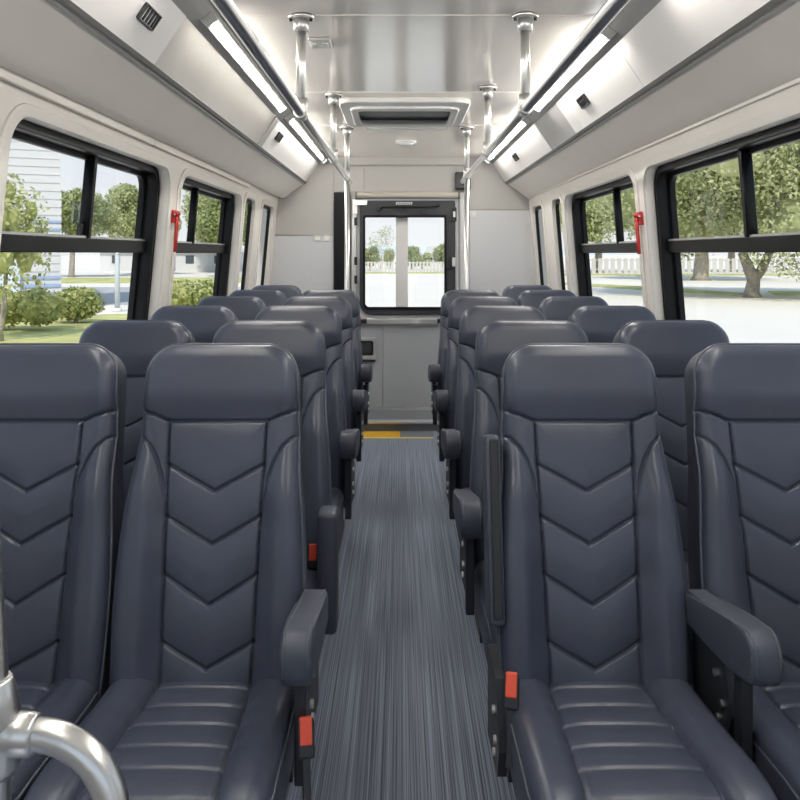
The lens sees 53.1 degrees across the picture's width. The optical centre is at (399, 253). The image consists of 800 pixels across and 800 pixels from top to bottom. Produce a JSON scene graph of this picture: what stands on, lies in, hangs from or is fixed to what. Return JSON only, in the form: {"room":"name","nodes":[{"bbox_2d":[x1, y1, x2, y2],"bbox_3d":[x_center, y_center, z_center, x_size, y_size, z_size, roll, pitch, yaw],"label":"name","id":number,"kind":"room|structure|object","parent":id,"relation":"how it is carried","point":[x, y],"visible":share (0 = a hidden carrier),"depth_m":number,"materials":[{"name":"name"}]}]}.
{"room":"vehicle interior","nodes":[
{"label":"vehicle interior","id":0,"kind":"room"},
{"bbox_2d":[0,80,277,319],"bbox_3d":[-1.153,0.412,3.000,0.229,2.014,7.800,0,0,0],"label":"wall","id":1,"kind":"structure","parent":0,"point":[11,96],"depth_m":3.69,"materials":[{"name":"beige plastic"}]},
{"bbox_2d":[0,66,154,144],"bbox_3d":[-1.037,-0.481,1.225,0.026,0.051,4.250,0,0,0],"label":"trim","id":2,"kind":"structure","parent":1,"relation":"attached to","point":[6,75],"depth_m":2.48,"materials":[{"name":"plastic"}]},
{"bbox_2d":[0,103,173,319],"bbox_3d":[-1.152,0.060,2.930,0.214,0.969,1.610,0,0,0],"label":"window","id":3,"kind":"structure","parent":1,"relation":"in","point":[142,246],"depth_m":2.98,"materials":[{"name":"black"}]},
{"bbox_2d":[0,0,326,197],"bbox_3d":[-0.834,-0.655,2.990,0.417,0.350,7.780,0,0,0],"label":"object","id":4,"kind":"structure","parent":1,"relation":"attached to","point":[175,84],"depth_m":2.75,"materials":[{"name":"plastic"}]},
{"bbox_2d":[136,2,161,30],"bbox_3d":[-0.740,-0.700,2.360,0.038,0.050,0.140,0,0,0],"label":"air vent","id":5,"kind":"object","parent":4,"relation":"attached to","point":[146,5],"visible":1,"depth_m":2.36,"materials":[{"name":"black plastic"}]},
{"bbox_2d":[200,11,286,112],"bbox_3d":[-0.647,-0.794,3.530,0.059,0.056,1.668,0,0,0],"label":"light bar","id":6,"kind":"object","parent":4,"relation":"attached to","point":[210,20],"visible":1,"depth_m":3.20,"materials":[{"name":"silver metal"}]},
{"bbox_2d":[274,132,283,142],"bbox_3d":[-0.734,-0.709,4.860,0.038,0.050,0.140,0,0,0],"label":"air vent","id":7,"kind":"object","parent":4,"relation":"attached to","point":[279,136],"visible":1,"depth_m":4.85,"materials":[{"name":"black plastic"}]},
{"bbox_2d":[284,113,326,163],"bbox_3d":[-0.647,-0.794,5.730,0.059,0.056,2.148,0,0,0],"label":"light bar","id":8,"kind":"object","parent":4,"relation":"attached to","point":[290,119],"visible":1,"depth_m":5.37,"materials":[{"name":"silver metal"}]},
{"bbox_2d":[290,120,323,158],"bbox_3d":[-0.641,-0.787,5.640,0.021,0.019,1.920,0,0,0],"label":"diffuser","id":9,"kind":"object","parent":8,"relation":"attached to","point":[294,124],"depth_m":5.45,"materials":[{"name":"white plastic"}]},
{"bbox_2d":[171,210,180,251],"bbox_3d":[-1.061,-0.108,3.758,0.050,0.198,0.081,0,0,0],"label":"hammer","id":10,"kind":"object","parent":1,"relation":"attached to","point":[175,214],"visible":0.88,"depth_m":3.75,"materials":[{"name":"red plastic"}]},
{"bbox_2d":[151,139,250,187],"bbox_3d":[-1.037,-0.481,4.428,0.026,0.051,2.144,0,0,0],"label":"trim","id":11,"kind":"structure","parent":1,"relation":"attached to","point":[158,144],"depth_m":4.04,"materials":[{"name":"plastic"}]},
{"bbox_2d":[167,168,242,305],"bbox_3d":[-1.152,0.060,4.610,0.214,0.969,1.570,0,0,0],"label":"window","id":12,"kind":"structure","parent":1,"relation":"in","point":[222,248],"depth_m":4.89,"materials":[{"name":"black"}]},
{"bbox_2d":[236,192,256,289],"bbox_3d":[-1.112,0.060,5.645,0.134,0.969,0.460,0,0,0],"label":"window","id":13,"kind":"structure","parent":1,"relation":"in","point":[248,195],"depth_m":5.81,"materials":[{"name":"black"}]},
{"bbox_2d":[254,199,273,286],"bbox_3d":[-1.112,0.060,6.400,0.134,0.969,0.610,0,0,0],"label":"window","id":14,"kind":"structure","parent":1,"relation":"in","point":[264,201],"depth_m":6.64,"materials":[{"name":"black"}]},
{"bbox_2d":[256,158,547,295],"bbox_3d":[0.010,0.295,6.915,2.540,2.250,0.090,0,0,0],"label":"wall","id":15,"kind":"structure","parent":0,"point":[500,236],"depth_m":6.89,"materials":[{"name":"grey plastic"}]},
{"bbox_2d":[313,235,329,240],"bbox_3d":[-0.674,-0.135,6.883,0.141,0.052,0.019,0,0,0],"label":"wall switch","id":16,"kind":"object","parent":15,"relation":"attached to","point":[315,237],"visible":1,"depth_m":6.88,"materials":[{"name":"white plastic"}]},
{"bbox_2d":[313,235,321,240],"bbox_3d":[-0.710,-0.135,6.886,0.070,0.052,0.012,0,0,0],"label":"switch plate","id":17,"kind":"object","parent":16,"relation":"attached to","point":[315,237],"depth_m":6.88,"materials":[{"name":"white plastic"}]},
{"bbox_2d":[363,410,436,430],"bbox_3d":[0.100,1.383,6.659,1.040,0.075,0.478,0,0,0],"label":"trim","id":18,"kind":"structure","parent":15,"relation":"attached to","point":[373,414],"depth_m":6.54,"materials":[{"name":"grey metal"}]},
{"bbox_2d":[368,419,432,423],"bbox_3d":[0.100,1.349,6.433,1.040,0.023,0.075,0,0,0],"label":"trim","id":19,"kind":"structure","parent":18,"relation":"attached to","point":[370,421],"depth_m":6.40,"materials":[{"name":"silver metal"}]},
{"bbox_2d":[338,157,469,164],"bbox_3d":[0.015,-0.797,6.875,1.170,0.065,0.049,0,0,0],"label":"trim","id":20,"kind":"structure","parent":15,"relation":"attached to","point":[353,160],"depth_m":6.85,"materials":[{"name":"white plastic"}]},
{"bbox_2d":[352,199,457,409],"bbox_3d":[0.043,0.443,6.890,0.912,1.822,0.130,0,0,0],"label":"door","id":21,"kind":"structure","parent":15,"relation":"in","point":[400,342],"depth_m":6.88,"materials":[{"name":"grey metal"}]},
{"bbox_2d":[355,192,460,197],"bbox_3d":[0.065,-0.505,6.856,0.902,0.054,0.083,0,0,0],"label":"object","id":22,"kind":"object","parent":15,"relation":"attached to","point":[357,194],"visible":1,"depth_m":6.82,"materials":[{"name":"beige plastic"}]},
{"bbox_2d":[455,172,470,189],"bbox_3d":[0.540,-0.627,6.856,0.130,0.155,0.072,0,0,0],"label":"box","id":23,"kind":"object","parent":15,"relation":"attached to","point":[458,175],"visible":0.66,"depth_m":6.83,"materials":[{"name":"black plastic"}]},
{"bbox_2d":[470,211,475,216],"bbox_3d":[0.625,-0.345,6.883,0.052,0.052,0.019,0,0,0],"label":"wall switch","id":24,"kind":"object","parent":15,"relation":"attached to","point":[472,213],"visible":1,"depth_m":6.88,"materials":[{"name":"white plastic"}]},
{"bbox_2d":[208,0,606,157],"bbox_3d":[0.015,-0.855,3.025,2.530,0.050,7.850,0,0,0],"label":"ceiling","id":25,"kind":"structure","parent":0,"point":[367,53],"depth_m":3.33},
{"bbox_2d":[211,0,353,289],"bbox_3d":[-0.345,0.295,2.450,0.092,2.250,6.100,0,0,0],"label":"handrail","id":26,"kind":"object","parent":25,"relation":"attached to","point":[228,9],"visible":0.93,"depth_m":2.77,"materials":[{"name":"silver metal"}]},
{"bbox_2d":[308,37,331,47],"bbox_3d":[-0.310,-0.821,3.120,0.084,0.018,0.120,0,0,0],"label":"ceiling sensor","id":27,"kind":"object","parent":25,"relation":"attached to","point":[315,42],"visible":1,"depth_m":3.09,"materials":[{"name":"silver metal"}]},
{"bbox_2d":[339,97,470,126],"bbox_3d":[0.025,-0.808,4.630,0.710,0.043,0.820,0,0,0],"label":"roof hatch","id":28,"kind":"object","parent":25,"relation":"attached to","point":[357,111],"visible":1,"depth_m":4.48,"materials":[{"name":"white plastic"}]},
{"bbox_2d":[279,92,531,92],"bbox_3d":[0.050,-0.830,4.100,1.340,0.003,0.008,0,0,0],"label":"trim","id":29,"kind":"structure","parent":25,"relation":"attached to","point":[279,92],"depth_m":4.10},
{"bbox_2d":[396,140,415,146],"bbox_3d":[0.045,-0.813,5.880,0.150,0.034,0.150,0,0,0],"label":"smoke detector","id":30,"kind":"object","parent":25,"relation":"attached to","point":[405,143],"visible":1,"depth_m":5.83,"materials":[{"name":"white plastic"}]},
{"bbox_2d":[366,127,446,129],"bbox_3d":[0.045,-0.825,5.260,0.530,0.013,0.040,0,0,0],"label":"trim","id":31,"kind":"structure","parent":25,"relation":"attached to","point":[367,128],"depth_m":5.24,"materials":[{"name":"white plastic"}]},
{"bbox_2d":[221,15,594,15],"bbox_3d":[0.050,-0.830,2.780,1.340,0.003,0.008,0,0,0],"label":"trim","id":32,"kind":"structure","parent":25,"relation":"attached to","point":[221,15],"depth_m":2.78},
{"bbox_2d":[460,0,629,289],"bbox_3d":[0.435,0.295,2.475,0.092,2.250,6.150,0,0,0],"label":"handrail","id":33,"kind":"object","parent":25,"relation":"attached to","point":[610,9],"visible":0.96,"depth_m":2.77,"materials":[{"name":"silver metal"}]},
{"bbox_2d":[285,431,692,799],"bbox_3d":[0.010,1.450,3.000,2.540,0.060,7.800,0,0,0],"label":"floor","id":34,"kind":"structure","parent":0,"point":[402,711],"depth_m":2.80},
{"bbox_2d":[0,343,126,799],"bbox_3d":[-0.901,0.823,1.732,0.448,1.194,0.803,0,0,0],"label":"seat","id":35,"kind":"object","parent":34,"relation":"on","point":[62,405],"visible":0.91,"depth_m":1.91,"materials":[{"name":"leather"}]},
{"bbox_2d":[0,536,129,799],"bbox_3d":[-0.393,0.544,0.869,0.232,1.751,0.092,0,0,0],"label":"handrail","id":36,"kind":"object","parent":34,"relation":"on","point":[24,734],"visible":1,"depth_m":0.85,"materials":[{"name":"silver metal"}]},
{"bbox_2d":[79,320,195,507],"bbox_3d":[-0.901,0.823,2.442,0.448,1.194,0.803,0,0,0],"label":"seat","id":37,"kind":"object","parent":34,"relation":"on","point":[135,342],"visible":0.14,"depth_m":2.68,"materials":[{"name":"leather"}]},
{"bbox_2d":[24,343,327,799],"bbox_3d":[-0.418,0.823,1.732,0.508,1.194,0.806,0,0,0],"label":"seat","id":38,"kind":"object","parent":34,"relation":"on","point":[218,630],"visible":0.99,"depth_m":1.86,"materials":[{"name":"leather"}]},
{"bbox_2d":[150,306,237,342],"bbox_3d":[-0.901,0.823,3.212,0.448,1.194,0.803,0,0,0],"label":"seat","id":39,"kind":"object","parent":34,"relation":"on","point":[203,322],"visible":0.13,"depth_m":3.46,"materials":[{"name":"leather"}]},
{"bbox_2d":[197,296,266,319],"bbox_3d":[-0.901,0.823,3.992,0.448,1.194,0.803,0,0,0],"label":"seat","id":40,"kind":"object","parent":34,"relation":"on","point":[244,307],"visible":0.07,"depth_m":4.25,"materials":[{"name":"leather"}]},
{"bbox_2d":[229,290,286,306],"bbox_3d":[-0.901,0.823,4.762,0.448,1.194,0.803,0,0,0],"label":"seat","id":41,"kind":"object","parent":34,"relation":"on","point":[270,297],"visible":0.09,"depth_m":5.02,"materials":[{"name":"leather"}]},
{"bbox_2d":[212,320,338,781],"bbox_3d":[-0.426,0.823,2.442,0.492,1.194,0.806,0,0,0],"label":"seat","id":42,"kind":"object","parent":34,"relation":"on","point":[305,341],"visible":0.23,"depth_m":2.60,"materials":[{"name":"leather"}]},
{"bbox_2d":[252,285,301,298],"bbox_3d":[-0.901,0.823,5.512,0.448,1.194,0.803,0,0,0],"label":"seat","id":43,"kind":"object","parent":34,"relation":"on","point":[289,291],"visible":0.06,"depth_m":5.77,"materials":[{"name":"leather"}]},
{"bbox_2d":[254,306,359,541],"bbox_3d":[-0.419,0.823,3.212,0.505,1.194,0.803,0,0,0],"label":"seat","id":44,"kind":"object","parent":34,"relation":"on","point":[344,442],"visible":0.19,"depth_m":3.36,"materials":[{"name":"leather"}]},
{"bbox_2d":[282,296,367,550],"bbox_3d":[-0.419,0.823,3.992,0.505,1.194,0.803,0,0,0],"label":"seat","id":45,"kind":"object","parent":34,"relation":"on","point":[356,401],"visible":0.12,"depth_m":4.17,"materials":[{"name":"leather"}]},
{"bbox_2d":[301,290,372,507],"bbox_3d":[-0.419,0.823,4.762,0.505,1.194,0.803,0,0,0],"label":"seat","id":46,"kind":"object","parent":34,"relation":"on","point":[363,372],"visible":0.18,"depth_m":4.95,"materials":[{"name":"leather"}]},
{"bbox_2d":[363,431,399,436],"bbox_3d":[-0.150,1.418,6.285,0.300,0.004,0.210,0,0,0],"label":"trim","id":47,"kind":"structure","parent":34,"relation":"on","point":[365,433],"depth_m":6.29,"materials":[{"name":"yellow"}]},
{"bbox_2d":[363,437,433,438],"bbox_3d":[-0.020,1.417,6.157,0.560,0.006,0.035,0,0,0],"label":"trim","id":48,"kind":"structure","parent":34,"relation":"on","point":[363,437],"depth_m":6.15,"materials":[{"name":"brown"}]},
{"bbox_2d":[400,431,433,436],"bbox_3d":[0.130,1.418,6.285,0.260,0.004,0.210,0,0,0],"label":"trim","id":49,"kind":"structure","parent":34,"relation":"on","point":[402,433],"depth_m":6.28,"materials":[{"name":"grey metal"}]},
{"bbox_2d":[428,290,498,458],"bbox_3d":[0.422,0.823,4.762,0.505,1.194,0.803,0,0,0],"label":"seat","id":50,"kind":"object","parent":34,"relation":"on","point":[436,372],"visible":0.16,"depth_m":4.94,"materials":[{"name":"leather"}]},
{"bbox_2d":[433,296,518,542],"bbox_3d":[0.422,0.823,3.992,0.505,1.194,0.803,0,0,0],"label":"seat","id":51,"kind":"object","parent":34,"relation":"on","point":[444,400],"visible":0.18,"depth_m":4.17,"materials":[{"name":"leather"}]},
{"bbox_2d":[441,306,545,642],"bbox_3d":[0.422,0.823,3.212,0.505,1.194,0.803,0,0,0],"label":"seat","id":52,"kind":"object","parent":34,"relation":"on","point":[456,442],"visible":0.3,"depth_m":3.37,"materials":[{"name":"leather"}]},
{"bbox_2d":[453,320,588,781],"bbox_3d":[0.422,0.823,2.442,0.505,1.194,0.803,0,0,0],"label":"seat","id":53,"kind":"object","parent":34,"relation":"on","point":[496,340],"visible":0.23,"depth_m":2.63,"materials":[{"name":"leather"}]},
{"bbox_2d":[502,285,551,301],"bbox_3d":[0.930,0.823,5.512,0.448,1.194,0.803,0,0,0],"label":"seat","id":54,"kind":"object","parent":34,"relation":"on","point":[512,291],"visible":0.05,"depth_m":5.77,"materials":[{"name":"leather"}]},
{"bbox_2d":[517,290,574,307],"bbox_3d":[0.930,0.823,4.762,0.448,1.194,0.803,0,0,0],"label":"seat","id":55,"kind":"object","parent":34,"relation":"on","point":[533,298],"visible":0.12,"depth_m":5.02,"materials":[{"name":"leather"}]},
{"bbox_2d":[538,296,608,320],"bbox_3d":[0.930,0.823,3.992,0.448,1.194,0.803,0,0,0],"label":"seat","id":56,"kind":"object","parent":34,"relation":"on","point":[553,307],"visible":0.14,"depth_m":4.24,"materials":[{"name":"leather"}]},
{"bbox_2d":[568,306,655,342],"bbox_3d":[0.930,0.823,3.212,0.448,1.194,0.803,0,0,0],"label":"seat","id":57,"kind":"object","parent":34,"relation":"on","point":[600,324],"visible":0.07,"depth_m":3.46,"materials":[{"name":"leather"}]},
{"bbox_2d":[482,343,777,799],"bbox_3d":[0.439,0.823,1.732,0.470,1.194,0.803,0,0,0],"label":"seat","id":58,"kind":"object","parent":34,"relation":"on","point":[591,694],"visible":1,"depth_m":1.86,"materials":[{"name":"leather"}]},
{"bbox_2d":[613,320,729,682],"bbox_3d":[0.930,0.823,2.442,0.448,1.194,0.803,0,0,0],"label":"seat","id":59,"kind":"object","parent":34,"relation":"on","point":[669,345],"visible":0.16,"depth_m":2.67,"materials":[{"name":"leather"}]},
{"bbox_2d":[684,343,799,799],"bbox_3d":[0.906,0.823,1.732,0.496,1.194,0.803,0,0,0],"label":"seat","id":60,"kind":"object","parent":34,"relation":"on","point":[742,600],"visible":1,"depth_m":1.89,"materials":[{"name":"leather"}]},
{"bbox_2d":[529,83,799,319],"bbox_3d":[1.202,0.411,3.000,0.205,2.016,7.800,0,0,0],"label":"wall","id":61,"kind":"structure","parent":0,"point":[789,95],"depth_m":3.67,"materials":[{"name":"beige plastic"}]},
{"bbox_2d":[512,153,518,160],"bbox_3d":[0.839,-0.702,5.800,0.038,0.050,0.140,0,0,0],"label":"air vent","id":62,"kind":"object","parent":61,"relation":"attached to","point":[516,158],"visible":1,"depth_m":5.79,"materials":[{"name":"black plastic"}]},
{"bbox_2d":[531,200,549,286],"bbox_3d":[1.166,0.058,6.505,0.123,0.970,0.560,0,0,0],"label":"window","id":63,"kind":"structure","parent":61,"relation":"in","point":[539,202],"depth_m":6.72,"materials":[{"name":"black"}]},
{"bbox_2d":[550,193,569,290],"bbox_3d":[1.166,0.058,5.695,0.123,0.970,0.420,0,0,0],"label":"window","id":64,"kind":"structure","parent":61,"relation":"in","point":[558,195],"depth_m":5.84,"materials":[{"name":"black"}]},
{"bbox_2d":[576,93,589,108],"bbox_3d":[0.840,-0.700,3.670,0.038,0.050,0.140,0,0,0],"label":"air vent","id":65,"kind":"object","parent":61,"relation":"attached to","point":[583,101],"visible":1,"depth_m":3.67,"materials":[{"name":"black plastic"}]},
{"bbox_2d":[563,167,647,308],"bbox_3d":[1.206,0.058,4.615,0.203,0.970,1.700,0,0,0],"label":"window","id":66,"kind":"structure","parent":61,"relation":"in","point":[583,248],"depth_m":4.82,"materials":[{"name":"black"}]},
{"bbox_2d":[633,211,643,253],"bbox_3d":[1.115,-0.098,3.718,0.050,0.198,0.081,0,0,0],"label":"hammer","id":67,"kind":"object","parent":61,"relation":"attached to","point":[638,216],"visible":0.99,"depth_m":3.71,"materials":[{"name":"red plastic"}]},
{"bbox_2d":[491,0,799,197],"bbox_3d":[0.933,-0.655,2.990,0.417,0.350,7.780,0,0,0],"label":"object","id":68,"kind":"structure","parent":61,"relation":"attached to","point":[668,67],"depth_m":2.81,"materials":[{"name":"plastic"}]},
{"bbox_2d":[485,117,530,163],"bbox_3d":[0.747,-0.794,5.770,0.059,0.056,2.068,0,0,0],"label":"light bar","id":69,"kind":"object","parent":68,"relation":"attached to","point":[525,120],"visible":0.75,"depth_m":5.39,"materials":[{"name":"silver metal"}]},
{"bbox_2d":[489,122,523,158],"bbox_3d":[0.741,-0.787,5.680,0.021,0.019,1.840,0,0,0],"label":"diffuser","id":70,"kind":"object","parent":69,"relation":"attached to","point":[520,126],"depth_m":5.45,"materials":[{"name":"white plastic"}]},
{"bbox_2d":[533,26,616,112],"bbox_3d":[0.747,-0.794,3.600,0.059,0.056,1.488,0,0,0],"label":"light bar","id":71,"kind":"object","parent":68,"relation":"attached to","point":[607,34],"visible":0.73,"depth_m":3.34,"materials":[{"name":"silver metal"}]},
{"bbox_2d":[527,77,799,198],"bbox_3d":[1.101,-0.493,2.990,0.015,0.040,7.780,0,0,0],"label":"trim","id":72,"kind":"structure","parent":61,"relation":"attached to","point":[796,81],"depth_m":2.96,"materials":[{"name":"plastic"}]},
{"bbox_2d":[640,100,799,319],"bbox_3d":[1.206,0.058,2.885,0.203,0.970,1.660,0,0,0],"label":"window","id":73,"kind":"structure","parent":61,"relation":"in","point":[671,247],"depth_m":3.05,"materials":[{"name":"black"}]},
{"label":"outside","id":74,"kind":"structure","parent":0,"visible":0},
{"bbox_2d":[58,255,799,342],"bbox_3d":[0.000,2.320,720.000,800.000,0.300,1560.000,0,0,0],"label":"ground","id":75,"kind":"structure","parent":74,"point":[771,318],"depth_m":41.83,"materials":[{"name":"concrete"}]},
{"bbox_2d":[0,139,60,294],"bbox_3d":[-22.579,-5.205,30.933,17.300,14.750,10.300,0,0,-24],"label":"building","id":76,"kind":"structure","parent":75,"relation":"on","point":[39,168],"depth_m":29.71,"materials":[{"name":"grey"}]},
{"bbox_2d":[0,314,126,342],"bbox_3d":[-9.674,2.145,22.383,7.146,0.050,12.943,0,0,-32],"label":"lawn","id":77,"kind":"structure","parent":75,"relation":"on","point":[61,331],"depth_m":21.88,"materials":[{"name":"green plant"}]},
{"bbox_2d":[0,173,51,340],"bbox_3d":[-9.731,-0.160,19.498,2.262,4.551,2.183,0,0,-3],"label":"tree","id":78,"kind":"object","parent":77,"relation":"on","point":[12,218],"visible":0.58,"depth_m":19.47,"materials":[{"name":"green plant"}]},
{"bbox_2d":[0,287,68,327],"bbox_3d":[-11.490,1.506,22.312,4.413,1.229,1.545,0,0,0],"label":"hedge","id":79,"kind":"object","parent":77,"relation":"on","point":[36,308],"visible":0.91,"depth_m":21.97,"materials":[{"name":"green plant"}]},
{"bbox_2d":[56,285,105,322],"bbox_3d":[-10.012,1.539,24.688,1.741,1.162,1.497,0,0,0],"label":"hedge","id":80,"kind":"object","parent":77,"relation":"on","point":[82,302],"visible":0.8,"depth_m":24.33,"materials":[{"name":"green plant"}]},
{"bbox_2d":[60,187,118,276],"bbox_3d":[-30.697,-2.062,75.080,8.221,8.465,8.247,0,0,-26],"label":"tree","id":81,"kind":"object","parent":75,"relation":"on","point":[103,219],"visible":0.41,"depth_m":73.77,"materials":[{"name":"green plant"}]},
{"bbox_2d":[113,253,121,311],"bbox_3d":[-10.600,1.060,30.000,0.340,2.220,0.340,0,0,0],"label":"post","id":82,"kind":"object","parent":75,"relation":"on","point":[117,308],"visible":0.89,"depth_m":29.92,"materials":[{"name":"white metal"}]},
{"bbox_2d":[100,253,175,270],"bbox_3d":[-33.500,0.170,104.000,9.000,4.000,8.800,0,0,0],"label":"house","id":83,"kind":"structure","parent":75,"relation":"on","point":[107,260],"depth_m":100.00,"materials":[{"name":"grey"}]},
{"bbox_2d":[104,183,181,238],"bbox_3d":[-27.333,-2.675,83.921,8.300,9.689,8.283,0,0,0],"label":"tree","id":84,"kind":"object","parent":75,"relation":"on","point":[124,198],"visible":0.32,"depth_m":81.28,"materials":[{"name":"green plant"}]},
{"bbox_2d":[60,287,239,304],"bbox_3d":[-28.100,2.160,43.000,42.600,0.020,18.000,0,0,0],"label":"road","id":85,"kind":"structure","parent":75,"relation":"on","point":[107,293],"depth_m":42.47,"materials":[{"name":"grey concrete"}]},
{"bbox_2d":[60,277,241,283],"bbox_3d":[-31.716,2.145,63.966,57.812,0.050,14.144,0,0,-6],"label":"lawn","id":86,"kind":"structure","parent":75,"relation":"on","point":[192,279],"depth_m":66.52,"materials":[{"name":"green plant"}]},
{"bbox_2d":[176,240,243,271],"bbox_3d":[-24.000,0.170,102.000,8.000,4.000,8.800,0,0,0],"label":"house","id":87,"kind":"structure","parent":75,"relation":"on","point":[185,262],"depth_m":98.00,"materials":[{"name":"grey paint"}]},
{"bbox_2d":[181,191,244,245],"bbox_3d":[-20.794,-3.523,92.259,9.337,11.386,8.970,0,0,0],"label":"tree","id":88,"kind":"object","parent":75,"relation":"on","point":[186,201],"visible":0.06,"depth_m":91.52,"materials":[{"name":"green plant"}]},
{"bbox_2d":[195,199,247,242],"bbox_3d":[-16.522,-2.082,75.882,5.944,8.504,5.956,0,0,-20],"label":"tree","id":89,"kind":"object","parent":75,"relation":"on","point":[207,224],"visible":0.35,"depth_m":73.93,"materials":[{"name":"green plant"}]},
{"bbox_2d":[365,245,380,270],"bbox_3d":[-3.848,0.495,104.079,2.929,3.350,2.978,0,0,0],"label":"tree","id":90,"kind":"object","parent":75,"relation":"on","point":[371,255],"visible":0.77,"depth_m":103.30,"materials":[{"name":"green plant"}]},
{"bbox_2d":[365,225,393,269],"bbox_3d":[-2.850,-1.040,111.996,4.207,6.420,4.375,0,0,0],"label":"tree","id":91,"kind":"object","parent":75,"relation":"on","point":[385,242],"visible":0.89,"depth_m":111.87,"materials":[{"name":"green plant"}]},
{"bbox_2d":[382,249,394,268],"bbox_3d":[-1.684,0.641,116.937,1.944,3.058,1.882,0,0,0],"label":"tree","id":92,"kind":"object","parent":75,"relation":"on","point":[390,258],"visible":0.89,"depth_m":116.49,"materials":[{"name":"green plant"}]},
{"bbox_2d":[365,262,443,271],"bbox_3d":[0.350,1.545,96.535,13.700,1.250,0.130,0,0,0],"label":"fence","id":93,"kind":"object","parent":75,"relation":"on","point":[371,263],"visible":0.61,"depth_m":96.48,"materials":[{"name":"grey wood"}]},
{"bbox_2d":[365,272,443,273],"bbox_3d":[0.000,2.145,91.500,19.000,0.050,7.000,0,0,0],"label":"lawn","id":94,"kind":"structure","parent":75,"relation":"on","point":[365,272],"depth_m":89.83,"materials":[{"name":"green plant"}]},
{"bbox_2d":[408,246,420,269],"bbox_3d":[1.395,0.433,107.990,3.046,3.474,2.893,0,0,0],"label":"tree","id":95,"kind":"object","parent":75,"relation":"on","point":[414,253],"visible":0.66,"depth_m":107.39,"materials":[{"name":"green plant"}]},
{"bbox_2d":[418,252,432,269],"bbox_3d":[2.927,0.950,112.055,3.369,2.441,3.339,0,0,0],"label":"tree","id":96,"kind":"object","parent":75,"relation":"on","point":[425,257],"visible":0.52,"depth_m":111.06,"materials":[{"name":"green plant"}]},
{"bbox_2d":[423,246,439,268],"bbox_3d":[4.900,0.520,120.000,3.600,3.300,4.800,0,0,0],"label":"house","id":97,"kind":"structure","parent":75,"relation":"on","point":[429,249],"depth_m":117.95,"materials":[{"name":"grey"}]},
{"bbox_2d":[432,243,443,270],"bbox_3d":[5.257,0.271,99.999,2.485,3.798,2.766,0,0,0],"label":"tree","id":98,"kind":"object","parent":75,"relation":"on","point":[438,255],"visible":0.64,"depth_m":99.65,"materials":[{"name":"green plant"}]},
{"bbox_2d":[367,246,616,254],"bbox_3d":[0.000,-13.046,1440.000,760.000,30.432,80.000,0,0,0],"label":"hills","id":99,"kind":"structure","parent":75,"relation":"on","point":[422,250],"depth_m":1400.16,"materials":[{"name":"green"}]},
{"bbox_2d":[559,196,634,272],"bbox_3d":[22.835,-4.102,93.353,14.750,12.544,14.327,0,0,0],"label":"tree","id":100,"kind":"object","parent":75,"relation":"on","point":[595,231],"visible":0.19,"depth_m":88.75,"materials":[{"name":"green plant"}]},
{"bbox_2d":[565,283,742,295],"bbox_3d":[15.405,2.145,50.987,3.668,0.050,19.260,0,0,-19],"label":"lawn","id":101,"kind":"structure","parent":75,"relation":"on","point":[686,290],"depth_m":46.47,"materials":[{"name":"green plant"}]},
{"bbox_2d":[564,274,797,275],"bbox_3d":[42.700,2.145,83.000,69.400,0.050,6.000,0,0,0],"label":"lawn","id":102,"kind":"structure","parent":75,"relation":"on","point":[564,274],"depth_m":80.00,"materials":[{"name":"green plant"}]},
{"bbox_2d":[600,195,765,280],"bbox_3d":[25.607,-4.674,66.121,15.173,13.688,16.124,0,0,-43],"label":"tree","id":103,"kind":"object","parent":75,"relation":"on","point":[701,264],"visible":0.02,"depth_m":65.50,"materials":[{"name":"green plant"}]},
{"bbox_2d":[586,141,799,297],"bbox_3d":[17.756,-4.308,40.336,16.560,12.955,15.134,0,0,-38],"label":"tree","id":104,"kind":"object","parent":75,"relation":"on","point":[706,196],"visible":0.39,"depth_m":38.28,"materials":[{"name":"green plant"}]},
{"bbox_2d":[590,258,799,273],"bbox_3d":[41.617,1.320,88.035,45.234,1.700,0.130,0,0,0],"label":"fence","id":105,"kind":"object","parent":75,"relation":"on","point":[606,269],"visible":0.47,"depth_m":87.97,"materials":[{"name":"grey wood"}]},
{"bbox_2d":[706,219,770,271],"bbox_3d":[40.366,-4.694,98.297,15.669,13.729,14.839,0,0,0],"label":"tree","id":106,"kind":"object","parent":75,"relation":"on","point":[731,255],"visible":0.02,"depth_m":97.59,"materials":[{"name":"green plant"}]},
{"bbox_2d":[768,291,799,294],"bbox_3d":[30.570,2.145,44.000,21.660,0.050,4.000,0,0,0],"label":"lawn","id":107,"kind":"structure","parent":75,"relation":"on","point":[772,292],"depth_m":44.05,"materials":[{"name":"green plant"}]},
{"bbox_3d":[-7.510,2.145,28.500,3.580,0.050,5.000,0,0,0],"label":"lawn","id":108,"kind":"structure","parent":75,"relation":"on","visible":0},
{"bbox_2d":[171,279,213,305],"bbox_3d":[-7.274,1.494,28.100,2.344,1.252,1.495,0,0,0],"label":"hedge","id":109,"kind":"object","parent":108,"relation":"on","point":[184,293],"visible":0.6,"depth_m":27.64,"materials":[{"name":"green plant"}]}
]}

